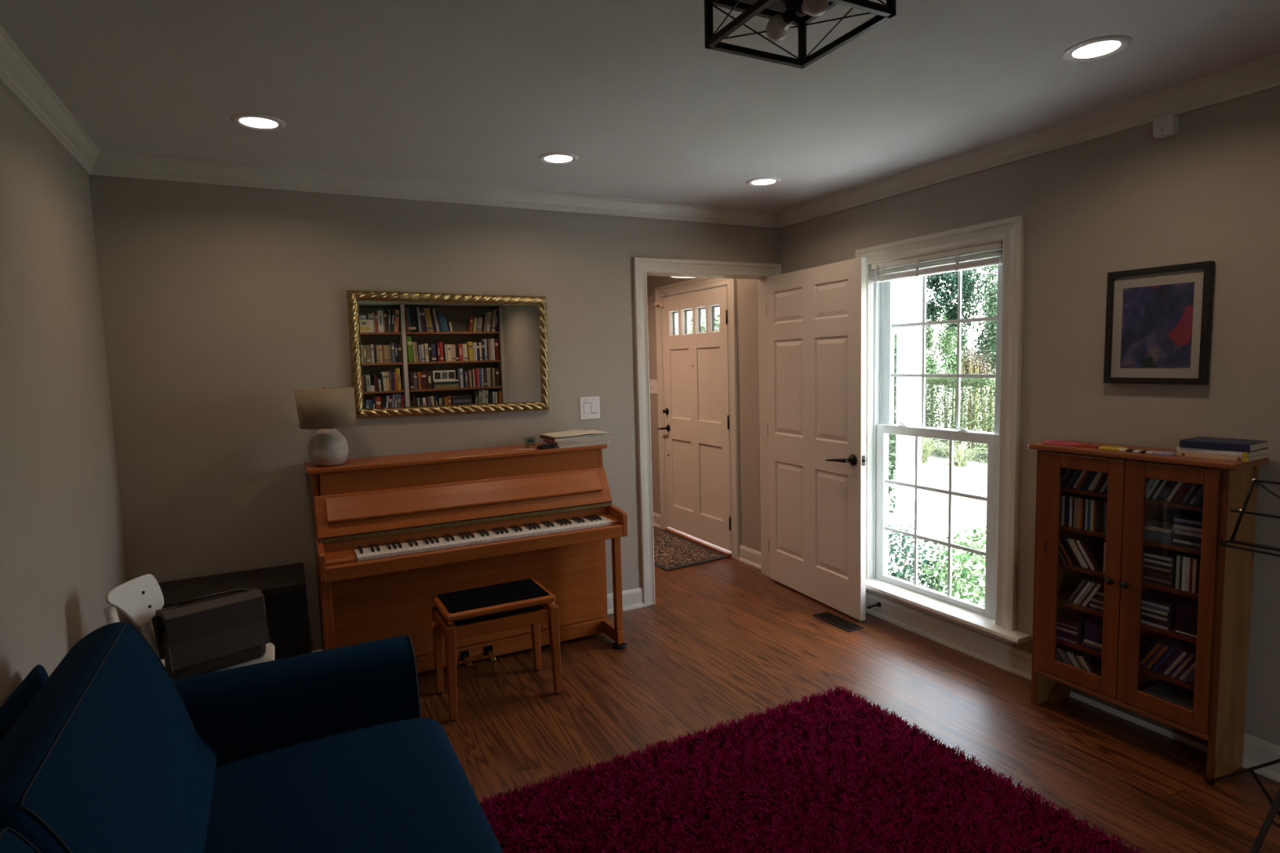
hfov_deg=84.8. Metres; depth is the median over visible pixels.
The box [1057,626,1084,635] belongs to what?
case
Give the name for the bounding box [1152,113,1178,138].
wall sensor
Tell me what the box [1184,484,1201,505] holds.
case
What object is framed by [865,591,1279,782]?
baseboard
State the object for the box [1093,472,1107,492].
case
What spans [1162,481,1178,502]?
case
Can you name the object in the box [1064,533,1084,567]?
case
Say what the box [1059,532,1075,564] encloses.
case
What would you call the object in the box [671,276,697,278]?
ceiling light
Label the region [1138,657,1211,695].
shelf
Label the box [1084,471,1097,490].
case
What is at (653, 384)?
light switch
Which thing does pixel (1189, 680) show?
case
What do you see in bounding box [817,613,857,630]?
grille
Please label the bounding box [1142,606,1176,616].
case
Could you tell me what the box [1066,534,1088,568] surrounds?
case
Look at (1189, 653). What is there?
case
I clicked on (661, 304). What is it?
sensor
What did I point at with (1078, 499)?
case
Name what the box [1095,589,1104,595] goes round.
case
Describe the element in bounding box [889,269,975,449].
tree
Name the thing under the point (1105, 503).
case
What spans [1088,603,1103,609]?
case
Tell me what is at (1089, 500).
case
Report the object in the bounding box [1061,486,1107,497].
shelf
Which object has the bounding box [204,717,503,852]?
seat cushion
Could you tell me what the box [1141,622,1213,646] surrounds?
shelf
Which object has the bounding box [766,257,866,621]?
door
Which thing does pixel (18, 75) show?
trim
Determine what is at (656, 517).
baseboard
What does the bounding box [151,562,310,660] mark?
base cabinet
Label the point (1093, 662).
case
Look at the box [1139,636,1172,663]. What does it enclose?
case
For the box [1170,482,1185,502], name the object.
case
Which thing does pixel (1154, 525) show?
box
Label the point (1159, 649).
case
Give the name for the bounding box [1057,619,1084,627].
case
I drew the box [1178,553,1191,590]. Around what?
case
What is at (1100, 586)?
case
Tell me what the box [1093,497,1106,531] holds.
case
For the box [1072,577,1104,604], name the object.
case
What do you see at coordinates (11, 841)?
cushion
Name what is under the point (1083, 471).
case
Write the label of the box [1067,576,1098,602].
case
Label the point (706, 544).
threshold
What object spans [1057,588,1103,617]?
shelf
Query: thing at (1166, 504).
shelf
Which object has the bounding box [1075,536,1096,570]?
case
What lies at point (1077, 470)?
case
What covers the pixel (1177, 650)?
case
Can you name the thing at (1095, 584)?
case
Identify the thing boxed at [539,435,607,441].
magazine
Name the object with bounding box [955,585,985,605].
path
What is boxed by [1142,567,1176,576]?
case
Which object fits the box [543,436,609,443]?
magazine
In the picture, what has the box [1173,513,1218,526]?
case
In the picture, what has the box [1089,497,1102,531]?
case
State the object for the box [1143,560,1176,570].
case
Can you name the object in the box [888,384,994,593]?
ground
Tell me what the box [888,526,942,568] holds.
bush
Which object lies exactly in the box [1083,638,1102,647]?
case
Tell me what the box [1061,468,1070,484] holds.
case
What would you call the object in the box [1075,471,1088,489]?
case
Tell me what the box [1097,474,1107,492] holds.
case
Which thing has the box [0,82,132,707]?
wall
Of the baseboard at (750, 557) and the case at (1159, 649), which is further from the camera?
the baseboard at (750, 557)
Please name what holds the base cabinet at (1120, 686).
on the floor
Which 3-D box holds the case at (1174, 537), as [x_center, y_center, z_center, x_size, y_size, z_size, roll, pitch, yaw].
[2.003,0.397,2.490,0.142,0.010,0.125,-4,6,-27]
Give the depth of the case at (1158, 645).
2.60 m
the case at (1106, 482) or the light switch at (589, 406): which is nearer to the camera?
the case at (1106, 482)
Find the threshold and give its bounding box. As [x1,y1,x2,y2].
[664,527,731,557]
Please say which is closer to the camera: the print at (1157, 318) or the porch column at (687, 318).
the print at (1157, 318)
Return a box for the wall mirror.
[346,289,549,418]
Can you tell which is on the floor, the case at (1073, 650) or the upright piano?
the upright piano
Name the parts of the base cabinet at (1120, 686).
panel, door, knob, plinth moulding, knob, domino strip, panel, door, panel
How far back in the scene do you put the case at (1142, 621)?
2.58 m
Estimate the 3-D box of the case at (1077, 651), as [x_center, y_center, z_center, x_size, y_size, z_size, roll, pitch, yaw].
[1.844,0.975,2.876,0.142,0.105,0.085,-4,6,-27]
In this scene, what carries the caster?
on the upright piano
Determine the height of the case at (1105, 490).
0.116 m
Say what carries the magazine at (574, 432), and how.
on the magazine at (591, 434)
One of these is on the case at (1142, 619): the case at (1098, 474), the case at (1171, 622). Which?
the case at (1171, 622)
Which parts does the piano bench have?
height knob, leg, leg, seat frame, leg, leg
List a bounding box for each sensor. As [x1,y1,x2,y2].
[653,293,666,306]
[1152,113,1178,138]
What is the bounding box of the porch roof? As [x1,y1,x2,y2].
[687,276,922,318]
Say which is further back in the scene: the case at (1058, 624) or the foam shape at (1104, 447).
the case at (1058, 624)
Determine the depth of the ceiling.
2.35 m
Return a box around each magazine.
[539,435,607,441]
[540,429,608,437]
[542,433,607,438]
[542,439,608,444]
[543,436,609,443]
[543,442,609,448]
[545,440,611,446]
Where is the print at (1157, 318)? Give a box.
[1120,281,1194,368]
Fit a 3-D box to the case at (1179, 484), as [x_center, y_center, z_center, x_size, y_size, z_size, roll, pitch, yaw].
[1.969,0.210,2.521,0.142,0.116,0.066,-4,6,-27]
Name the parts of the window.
frame, sash, sash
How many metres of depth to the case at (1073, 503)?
2.83 m
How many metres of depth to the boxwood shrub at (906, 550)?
4.83 m
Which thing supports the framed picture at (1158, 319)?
attached to the wall at (1128, 199)
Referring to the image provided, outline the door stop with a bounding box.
[866,601,881,608]
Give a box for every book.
[1084,617,1102,644]
[1176,446,1269,457]
[1177,451,1268,462]
[1179,436,1268,452]
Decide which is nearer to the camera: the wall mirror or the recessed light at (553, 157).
the recessed light at (553, 157)
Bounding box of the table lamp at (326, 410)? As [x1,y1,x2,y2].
[293,386,356,466]
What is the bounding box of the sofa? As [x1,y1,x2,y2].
[0,622,503,852]
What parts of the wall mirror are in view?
frame, frame, frame, frame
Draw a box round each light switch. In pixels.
[579,395,599,419]
[649,379,657,394]
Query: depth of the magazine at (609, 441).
3.75 m
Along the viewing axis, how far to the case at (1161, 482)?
2.55 m
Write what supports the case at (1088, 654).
on the base cabinet at (1120, 686)
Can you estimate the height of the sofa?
0.864 m
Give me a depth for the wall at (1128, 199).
2.80 m
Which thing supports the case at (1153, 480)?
on the base cabinet at (1120, 686)
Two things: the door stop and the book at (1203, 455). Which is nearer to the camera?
the book at (1203, 455)
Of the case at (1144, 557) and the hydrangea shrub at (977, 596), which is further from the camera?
the hydrangea shrub at (977, 596)
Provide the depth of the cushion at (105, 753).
1.47 m
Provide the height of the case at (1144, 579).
0.010 m
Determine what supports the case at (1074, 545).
on the base cabinet at (1120, 686)
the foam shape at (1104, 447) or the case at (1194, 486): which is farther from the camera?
the foam shape at (1104, 447)
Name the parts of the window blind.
rail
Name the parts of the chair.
post, backrest, post, seat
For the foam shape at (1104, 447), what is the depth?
2.67 m
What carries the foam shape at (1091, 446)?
on the base cabinet at (1120, 686)
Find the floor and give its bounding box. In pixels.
[417,525,1279,852]
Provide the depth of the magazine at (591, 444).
3.74 m
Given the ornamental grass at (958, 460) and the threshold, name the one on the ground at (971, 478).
the ornamental grass at (958, 460)
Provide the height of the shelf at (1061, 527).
0.016 m
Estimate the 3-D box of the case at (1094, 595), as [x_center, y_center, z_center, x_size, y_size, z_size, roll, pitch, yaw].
[1.878,0.666,2.766,0.142,0.010,0.125,-4,6,-27]
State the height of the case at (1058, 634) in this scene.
0.010 m
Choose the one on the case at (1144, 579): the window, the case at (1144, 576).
the case at (1144, 576)
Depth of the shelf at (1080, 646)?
2.83 m
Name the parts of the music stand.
leg, desk frame, leg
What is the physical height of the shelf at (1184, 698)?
0.056 m
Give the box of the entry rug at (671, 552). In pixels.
[653,529,727,570]
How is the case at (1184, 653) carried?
on the base cabinet at (1120, 686)
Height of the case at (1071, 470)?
0.116 m
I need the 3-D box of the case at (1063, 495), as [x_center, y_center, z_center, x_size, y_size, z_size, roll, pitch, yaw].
[1.788,0.338,2.894,0.142,0.125,0.010,-4,6,-27]
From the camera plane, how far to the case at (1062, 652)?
2.90 m
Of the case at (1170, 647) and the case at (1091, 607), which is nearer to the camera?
the case at (1170, 647)
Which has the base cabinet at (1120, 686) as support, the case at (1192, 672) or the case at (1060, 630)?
the case at (1192, 672)
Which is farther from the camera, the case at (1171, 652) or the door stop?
the door stop
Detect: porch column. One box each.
[687,318,688,333]
[891,287,925,544]
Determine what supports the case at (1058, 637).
on the base cabinet at (1120, 686)
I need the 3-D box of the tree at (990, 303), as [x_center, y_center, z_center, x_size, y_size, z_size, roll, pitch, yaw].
[5.506,-1.589,10.671,1.304,4.318,1.336,-1,5,6]
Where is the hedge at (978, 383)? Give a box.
[924,377,995,462]
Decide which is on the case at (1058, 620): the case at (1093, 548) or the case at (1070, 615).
the case at (1070, 615)
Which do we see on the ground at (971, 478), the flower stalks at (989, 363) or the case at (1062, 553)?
the flower stalks at (989, 363)
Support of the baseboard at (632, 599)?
attached to the wall at (220, 303)
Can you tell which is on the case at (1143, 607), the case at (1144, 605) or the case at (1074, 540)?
the case at (1144, 605)
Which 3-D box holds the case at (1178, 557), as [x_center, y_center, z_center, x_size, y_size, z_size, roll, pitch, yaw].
[1.984,0.516,2.538,0.142,0.125,0.010,-4,6,-27]
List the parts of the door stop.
rod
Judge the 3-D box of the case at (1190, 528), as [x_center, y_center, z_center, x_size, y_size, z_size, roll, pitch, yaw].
[1.998,0.355,2.486,0.142,0.010,0.125,-4,6,-27]
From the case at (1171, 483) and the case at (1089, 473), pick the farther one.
the case at (1089, 473)
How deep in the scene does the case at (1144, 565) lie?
2.56 m
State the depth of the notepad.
3.63 m
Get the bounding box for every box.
[1144,520,1173,533]
[1144,528,1173,543]
[1175,598,1214,643]
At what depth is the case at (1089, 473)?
2.77 m
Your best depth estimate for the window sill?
3.58 m
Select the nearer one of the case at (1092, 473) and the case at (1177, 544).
the case at (1177, 544)
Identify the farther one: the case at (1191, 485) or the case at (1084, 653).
the case at (1084, 653)
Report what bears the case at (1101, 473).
on the base cabinet at (1120, 686)
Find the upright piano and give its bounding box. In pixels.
[303,442,627,673]
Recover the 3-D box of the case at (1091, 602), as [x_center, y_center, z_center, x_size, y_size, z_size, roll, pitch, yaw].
[1.882,0.699,2.765,0.142,0.010,0.125,-4,6,-27]
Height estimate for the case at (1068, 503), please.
0.125 m
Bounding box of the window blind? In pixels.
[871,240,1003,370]
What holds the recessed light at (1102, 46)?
in the ceiling
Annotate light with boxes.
[231,112,285,130]
[537,151,578,164]
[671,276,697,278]
[703,0,896,68]
[746,176,781,186]
[1062,34,1132,62]
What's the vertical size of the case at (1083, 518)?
0.125 m
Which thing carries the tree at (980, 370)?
on the ground at (971, 478)
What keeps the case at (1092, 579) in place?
on the base cabinet at (1120, 686)
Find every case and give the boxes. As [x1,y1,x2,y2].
[155,587,272,679]
[1056,643,1062,661]
[1056,644,1065,662]
[1057,607,1097,625]
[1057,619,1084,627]
[1057,622,1084,630]
[1057,623,1084,631]
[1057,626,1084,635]
[1057,628,1084,636]
[1057,631,1084,639]
[1057,632,1084,641]
[1057,635,1083,644]
[1057,645,1067,663]
[1058,530,1066,563]
[1058,530,1068,564]
[1059,531,1071,564]
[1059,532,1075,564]
[1059,533,1078,565]
[1059,646,1071,665]
[1060,533,1079,567]
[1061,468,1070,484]
[1061,468,1073,487]
[1061,493,1075,525]
[1062,647,1075,666]
[1064,469,1076,487]
[1064,493,1076,525]
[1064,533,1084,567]
[1066,469,1079,488]
[1066,493,1079,526]
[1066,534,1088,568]
[1066,648,1077,666]
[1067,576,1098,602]
[1068,649,1081,668]
[1069,470,1083,488]
[1069,494,1081,527]
[1069,535,1090,568]
[1071,494,1085,527]
[1071,577,1101,603]
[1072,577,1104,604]
[1072,651,1084,669]
[1073,470,1085,488]
[1073,495,1086,528]
[1073,535,1093,569]
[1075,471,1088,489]
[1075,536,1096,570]
[1075,652,1088,671]
[1076,495,1091,528]
[1076,578,1104,605]
[1078,471,1092,489]
[1079,496,1092,528]
[1079,537,1105,571]
[1079,580,1104,606]
[1079,653,1091,672]
[1081,471,1094,490]
[1081,496,1096,529]
[1081,582,1104,607]
[1082,640,1102,650]
[1082,654,1102,675]
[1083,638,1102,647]
[1083,644,1102,652]
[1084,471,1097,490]
[1084,497,1097,529]
[1086,497,1102,531]
[1087,471,1101,491]
[1088,592,1103,599]
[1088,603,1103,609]
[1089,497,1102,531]
[1089,600,1103,607]
[1090,472,1103,491]
[1090,598,1103,604]
[1090,606,1103,612]
[1091,596,1103,601]
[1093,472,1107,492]
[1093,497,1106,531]
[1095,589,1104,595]
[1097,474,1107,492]
[1100,479,1107,493]
[1102,484,1107,493]
[1102,541,1106,573]
[1103,501,1106,533]
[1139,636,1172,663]
[1139,637,1176,666]
[1141,608,1176,618]
[1141,611,1175,622]
[1141,614,1175,625]
[1141,617,1175,627]
[1141,619,1175,630]
[1141,638,1180,668]
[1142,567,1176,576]
[1142,568,1175,578]
[1142,572,1175,582]
[1142,575,1175,584]
[1142,577,1175,587]
[1142,600,1176,609]
[1142,603,1176,613]
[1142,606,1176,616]
[1143,546,1184,561]
[1143,555,1176,564]
[1143,558,1176,567]
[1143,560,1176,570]
[1143,564,1176,573]
[1146,478,1153,489]
[1146,479,1155,494]
[1146,479,1159,498]
[1146,640,1182,669]
[1148,480,1164,499]
[1149,640,1187,671]
[1151,480,1167,500]
[1152,641,1191,672]
[1155,480,1171,500]
[1156,643,1194,673]
[1159,480,1174,501]
[1160,644,1196,674]
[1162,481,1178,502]
[1163,646,1196,675]
[1166,467,1206,502]
[1167,649,1195,676]
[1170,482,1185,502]
[1170,652,1195,678]
[1171,532,1217,542]
[1171,542,1200,550]
[1172,526,1201,534]
[1172,538,1217,547]
[1173,483,1190,502]
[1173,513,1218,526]
[1173,520,1218,529]
[1173,524,1218,532]
[1173,529,1217,539]
[1173,536,1217,546]
[1174,655,1195,679]
[1175,552,1188,589]
[1177,483,1194,503]
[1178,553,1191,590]
[1178,661,1195,680]
[1181,484,1197,504]
[1181,553,1195,591]
[1182,653,1212,682]
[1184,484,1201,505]
[1185,554,1197,591]
[1186,657,1212,683]
[1188,555,1200,592]
[1189,472,1221,505]
[1191,556,1200,594]
[1195,558,1200,594]
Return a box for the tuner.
[536,444,555,449]
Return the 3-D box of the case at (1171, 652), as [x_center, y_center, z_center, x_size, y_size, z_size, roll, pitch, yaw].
[1.977,0.850,2.596,0.142,0.114,0.072,-4,6,-27]
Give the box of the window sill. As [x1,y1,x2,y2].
[865,577,1030,644]
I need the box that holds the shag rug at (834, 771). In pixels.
[479,684,1143,852]
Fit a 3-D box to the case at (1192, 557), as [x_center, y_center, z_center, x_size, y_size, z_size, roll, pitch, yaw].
[2.004,0.519,2.502,0.142,0.125,0.010,-4,6,-27]
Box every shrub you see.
[888,333,897,513]
[888,522,947,591]
[921,525,986,606]
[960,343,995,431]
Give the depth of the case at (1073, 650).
2.88 m
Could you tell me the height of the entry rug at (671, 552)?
0.010 m
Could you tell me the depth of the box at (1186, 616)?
2.49 m
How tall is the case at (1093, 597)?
0.010 m
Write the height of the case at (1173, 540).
0.010 m
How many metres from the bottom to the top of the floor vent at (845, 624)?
0.005 m
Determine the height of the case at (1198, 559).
0.125 m
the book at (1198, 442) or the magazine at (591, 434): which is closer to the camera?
the book at (1198, 442)
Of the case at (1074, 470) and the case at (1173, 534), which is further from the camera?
the case at (1074, 470)
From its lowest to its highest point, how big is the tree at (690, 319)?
4.251 m
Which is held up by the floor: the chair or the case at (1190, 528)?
the chair
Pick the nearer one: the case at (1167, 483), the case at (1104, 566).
the case at (1167, 483)
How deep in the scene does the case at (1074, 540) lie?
2.82 m
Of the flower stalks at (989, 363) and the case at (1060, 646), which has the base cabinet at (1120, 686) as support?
the case at (1060, 646)
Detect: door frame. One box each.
[632,257,781,606]
[654,277,740,559]
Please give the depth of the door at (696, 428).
5.65 m
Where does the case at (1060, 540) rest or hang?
on the base cabinet at (1120, 686)
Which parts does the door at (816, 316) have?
lever handle, latch plate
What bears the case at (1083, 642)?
on the case at (1086, 646)
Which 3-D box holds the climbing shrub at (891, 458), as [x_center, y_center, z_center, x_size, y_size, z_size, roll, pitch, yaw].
[2.630,-0.278,7.460,0.551,2.465,0.567,3,7,41]
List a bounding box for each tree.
[688,317,691,333]
[691,314,719,333]
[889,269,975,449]
[924,303,970,424]
[951,265,997,390]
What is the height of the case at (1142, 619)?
0.010 m
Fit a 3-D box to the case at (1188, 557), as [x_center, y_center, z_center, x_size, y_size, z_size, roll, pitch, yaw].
[2.000,0.518,2.511,0.142,0.125,0.010,-4,6,-27]
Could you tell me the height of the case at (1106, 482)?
0.116 m
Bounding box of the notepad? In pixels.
[514,448,534,450]
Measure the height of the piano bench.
0.474 m
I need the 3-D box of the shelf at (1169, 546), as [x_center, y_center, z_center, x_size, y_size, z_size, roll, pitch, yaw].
[1.982,0.428,2.545,0.170,0.016,0.285,-4,6,-27]
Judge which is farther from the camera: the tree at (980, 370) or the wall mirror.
the tree at (980, 370)
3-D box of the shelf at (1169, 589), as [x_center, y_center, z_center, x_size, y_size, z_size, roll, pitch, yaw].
[1.986,0.586,2.559,0.170,0.016,0.285,-4,6,-27]
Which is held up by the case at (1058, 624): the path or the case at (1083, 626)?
the case at (1083, 626)
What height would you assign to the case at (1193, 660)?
0.114 m
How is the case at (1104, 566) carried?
on the base cabinet at (1120, 686)
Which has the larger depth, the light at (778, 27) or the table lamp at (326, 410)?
the table lamp at (326, 410)
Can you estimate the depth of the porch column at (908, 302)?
5.67 m
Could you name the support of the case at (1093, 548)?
on the base cabinet at (1120, 686)
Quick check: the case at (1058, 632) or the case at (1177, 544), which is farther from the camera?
the case at (1058, 632)
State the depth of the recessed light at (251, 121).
2.63 m
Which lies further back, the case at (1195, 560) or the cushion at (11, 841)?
the case at (1195, 560)
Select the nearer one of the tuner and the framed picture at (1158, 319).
the framed picture at (1158, 319)
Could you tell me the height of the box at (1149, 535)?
0.038 m
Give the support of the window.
in the wall at (1128, 199)
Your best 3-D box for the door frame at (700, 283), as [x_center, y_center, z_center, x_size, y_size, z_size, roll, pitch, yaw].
[0.510,-0.109,5.732,0.180,2.145,1.191,-4,6,-27]
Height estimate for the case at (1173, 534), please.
0.010 m
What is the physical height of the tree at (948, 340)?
2.647 m
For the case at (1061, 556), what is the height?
0.110 m
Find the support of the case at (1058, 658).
on the base cabinet at (1120, 686)
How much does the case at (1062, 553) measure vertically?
0.110 m
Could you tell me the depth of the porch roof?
5.56 m
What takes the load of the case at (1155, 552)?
on the case at (1144, 557)
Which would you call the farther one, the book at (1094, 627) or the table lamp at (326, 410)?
the table lamp at (326, 410)
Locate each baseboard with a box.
[310,587,644,653]
[653,512,661,528]
[737,545,761,570]
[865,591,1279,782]
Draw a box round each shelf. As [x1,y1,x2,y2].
[1056,637,1102,657]
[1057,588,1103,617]
[1058,559,1104,577]
[1059,519,1106,538]
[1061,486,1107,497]
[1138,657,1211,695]
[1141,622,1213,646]
[1142,581,1199,599]
[1142,681,1209,711]
[1144,539,1217,558]
[1146,498,1219,514]
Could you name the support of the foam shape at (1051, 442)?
on the base cabinet at (1120, 686)
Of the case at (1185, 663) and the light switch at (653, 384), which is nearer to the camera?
the case at (1185, 663)
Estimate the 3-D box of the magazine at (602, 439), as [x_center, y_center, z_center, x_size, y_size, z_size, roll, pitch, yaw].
[-0.350,0.074,3.833,0.300,0.008,0.210,-4,6,-28]
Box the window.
[855,214,1025,631]
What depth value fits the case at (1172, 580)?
2.56 m
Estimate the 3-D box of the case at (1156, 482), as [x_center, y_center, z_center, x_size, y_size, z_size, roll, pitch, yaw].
[1.935,0.206,2.582,0.142,0.116,0.066,-4,6,-27]
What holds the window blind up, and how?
attached to the window
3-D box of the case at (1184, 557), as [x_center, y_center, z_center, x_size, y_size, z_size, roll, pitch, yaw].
[1.991,0.518,2.518,0.142,0.125,0.010,-4,6,-27]
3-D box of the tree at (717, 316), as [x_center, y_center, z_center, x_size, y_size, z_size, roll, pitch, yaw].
[1.721,-1.951,14.024,3.222,4.611,3.470,4,7,45]
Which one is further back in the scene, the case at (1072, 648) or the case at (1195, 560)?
the case at (1072, 648)
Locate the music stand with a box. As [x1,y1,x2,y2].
[1204,478,1279,852]
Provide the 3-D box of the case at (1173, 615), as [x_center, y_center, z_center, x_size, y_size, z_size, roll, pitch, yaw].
[1.957,0.684,2.631,0.142,0.010,0.125,-4,6,-27]
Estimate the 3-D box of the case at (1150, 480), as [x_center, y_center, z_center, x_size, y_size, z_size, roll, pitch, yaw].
[1.927,0.204,2.604,0.142,0.116,0.066,-4,6,-27]
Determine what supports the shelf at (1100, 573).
attached to the base cabinet at (1120, 686)
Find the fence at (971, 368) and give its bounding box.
[946,353,992,453]
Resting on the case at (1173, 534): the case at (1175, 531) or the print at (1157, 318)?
the case at (1175, 531)
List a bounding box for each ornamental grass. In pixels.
[894,437,958,463]
[923,440,985,466]
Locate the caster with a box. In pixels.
[612,642,626,648]
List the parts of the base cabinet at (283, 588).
door, door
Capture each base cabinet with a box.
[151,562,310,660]
[1027,440,1269,782]
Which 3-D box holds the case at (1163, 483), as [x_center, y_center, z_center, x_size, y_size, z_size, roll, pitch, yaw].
[1.949,0.207,2.563,0.142,0.116,0.066,-4,6,-27]
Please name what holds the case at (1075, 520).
on the base cabinet at (1120, 686)
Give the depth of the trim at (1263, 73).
2.90 m
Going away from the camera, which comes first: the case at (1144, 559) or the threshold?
the case at (1144, 559)
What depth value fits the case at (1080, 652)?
2.86 m
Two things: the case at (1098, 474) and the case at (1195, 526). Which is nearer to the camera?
the case at (1195, 526)
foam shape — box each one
[1042,440,1079,445]
[1075,444,1102,448]
[1098,445,1128,450]
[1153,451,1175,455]
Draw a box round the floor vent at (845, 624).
[812,611,864,631]
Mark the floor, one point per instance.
(723, 639)
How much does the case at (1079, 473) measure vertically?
0.116 m
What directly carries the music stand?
on the floor
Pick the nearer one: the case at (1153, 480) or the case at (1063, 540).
the case at (1153, 480)
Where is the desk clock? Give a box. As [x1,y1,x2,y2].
[527,436,533,448]
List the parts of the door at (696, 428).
lever handle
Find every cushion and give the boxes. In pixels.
[0,622,217,852]
[0,828,35,852]
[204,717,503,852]
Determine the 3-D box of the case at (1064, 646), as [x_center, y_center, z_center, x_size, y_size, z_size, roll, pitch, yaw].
[1.821,0.971,2.924,0.142,0.105,0.085,-4,6,-27]
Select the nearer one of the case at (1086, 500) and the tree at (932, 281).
the case at (1086, 500)
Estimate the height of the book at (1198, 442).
0.026 m
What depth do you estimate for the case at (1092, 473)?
2.77 m
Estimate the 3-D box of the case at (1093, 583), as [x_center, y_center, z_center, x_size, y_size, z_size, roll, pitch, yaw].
[1.845,0.663,2.835,0.142,0.114,0.072,-4,6,-27]
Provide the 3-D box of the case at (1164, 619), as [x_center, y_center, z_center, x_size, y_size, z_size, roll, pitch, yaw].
[1.951,0.695,2.635,0.142,0.010,0.125,-4,6,-27]
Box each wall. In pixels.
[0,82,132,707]
[88,174,779,651]
[646,85,1279,746]
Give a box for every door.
[657,285,731,551]
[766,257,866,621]
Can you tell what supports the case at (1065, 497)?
on the base cabinet at (1120, 686)
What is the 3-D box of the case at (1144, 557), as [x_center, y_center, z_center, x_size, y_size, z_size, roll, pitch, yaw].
[1.948,0.481,2.610,0.142,0.010,0.125,-4,6,-27]
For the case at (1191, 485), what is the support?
on the base cabinet at (1120, 686)
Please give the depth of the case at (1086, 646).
2.80 m
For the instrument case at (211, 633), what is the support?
on the chair
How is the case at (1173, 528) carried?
on the case at (1175, 531)
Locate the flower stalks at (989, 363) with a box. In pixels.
[989,363,995,431]
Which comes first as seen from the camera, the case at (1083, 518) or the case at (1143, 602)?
the case at (1143, 602)
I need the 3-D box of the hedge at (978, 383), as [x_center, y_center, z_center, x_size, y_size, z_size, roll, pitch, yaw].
[5.461,-0.143,11.292,0.899,1.344,2.749,-4,6,-27]
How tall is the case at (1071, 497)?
0.125 m
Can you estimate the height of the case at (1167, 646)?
0.114 m
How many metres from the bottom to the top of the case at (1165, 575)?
0.010 m
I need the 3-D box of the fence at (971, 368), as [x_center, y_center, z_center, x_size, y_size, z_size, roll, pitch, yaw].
[5.747,-0.419,12.141,0.712,1.690,0.777,-4,6,-27]
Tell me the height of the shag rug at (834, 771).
0.046 m
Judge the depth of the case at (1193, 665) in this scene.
2.50 m
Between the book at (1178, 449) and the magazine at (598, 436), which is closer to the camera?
the book at (1178, 449)
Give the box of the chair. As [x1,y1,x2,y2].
[102,573,275,679]
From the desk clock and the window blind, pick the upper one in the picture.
the window blind
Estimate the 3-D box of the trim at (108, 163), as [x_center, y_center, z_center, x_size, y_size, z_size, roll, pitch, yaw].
[-0.693,-1.227,3.760,3.653,0.089,0.058,-4,6,-27]
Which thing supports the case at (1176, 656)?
on the base cabinet at (1120, 686)
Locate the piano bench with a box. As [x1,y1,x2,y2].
[431,578,561,721]
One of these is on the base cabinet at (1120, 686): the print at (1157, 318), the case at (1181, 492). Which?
the case at (1181, 492)
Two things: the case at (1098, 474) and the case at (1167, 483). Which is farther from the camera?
the case at (1098, 474)
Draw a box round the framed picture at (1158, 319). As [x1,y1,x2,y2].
[1103,260,1214,384]
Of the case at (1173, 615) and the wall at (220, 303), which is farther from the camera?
the wall at (220, 303)
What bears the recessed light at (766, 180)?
in the ceiling
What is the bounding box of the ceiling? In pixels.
[0,0,1279,212]
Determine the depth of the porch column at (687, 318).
8.80 m
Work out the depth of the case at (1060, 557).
2.88 m
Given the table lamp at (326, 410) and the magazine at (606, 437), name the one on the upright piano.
the table lamp at (326, 410)
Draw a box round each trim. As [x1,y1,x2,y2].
[0,24,100,174]
[88,150,778,228]
[777,52,1279,228]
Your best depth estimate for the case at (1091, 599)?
2.77 m
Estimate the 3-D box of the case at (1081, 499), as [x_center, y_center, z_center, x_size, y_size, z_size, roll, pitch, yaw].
[1.821,0.343,2.829,0.142,0.125,0.010,-4,6,-27]
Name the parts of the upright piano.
panel, arm, leg, panel, lid, panel, key rail, panel, rail, panel, leg, arm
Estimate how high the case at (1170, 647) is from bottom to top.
0.114 m
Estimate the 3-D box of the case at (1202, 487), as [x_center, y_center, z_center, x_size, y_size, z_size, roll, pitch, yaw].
[2.004,0.215,2.460,0.142,0.116,0.066,-4,6,-27]
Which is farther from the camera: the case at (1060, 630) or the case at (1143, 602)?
the case at (1060, 630)
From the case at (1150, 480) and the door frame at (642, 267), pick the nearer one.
the case at (1150, 480)

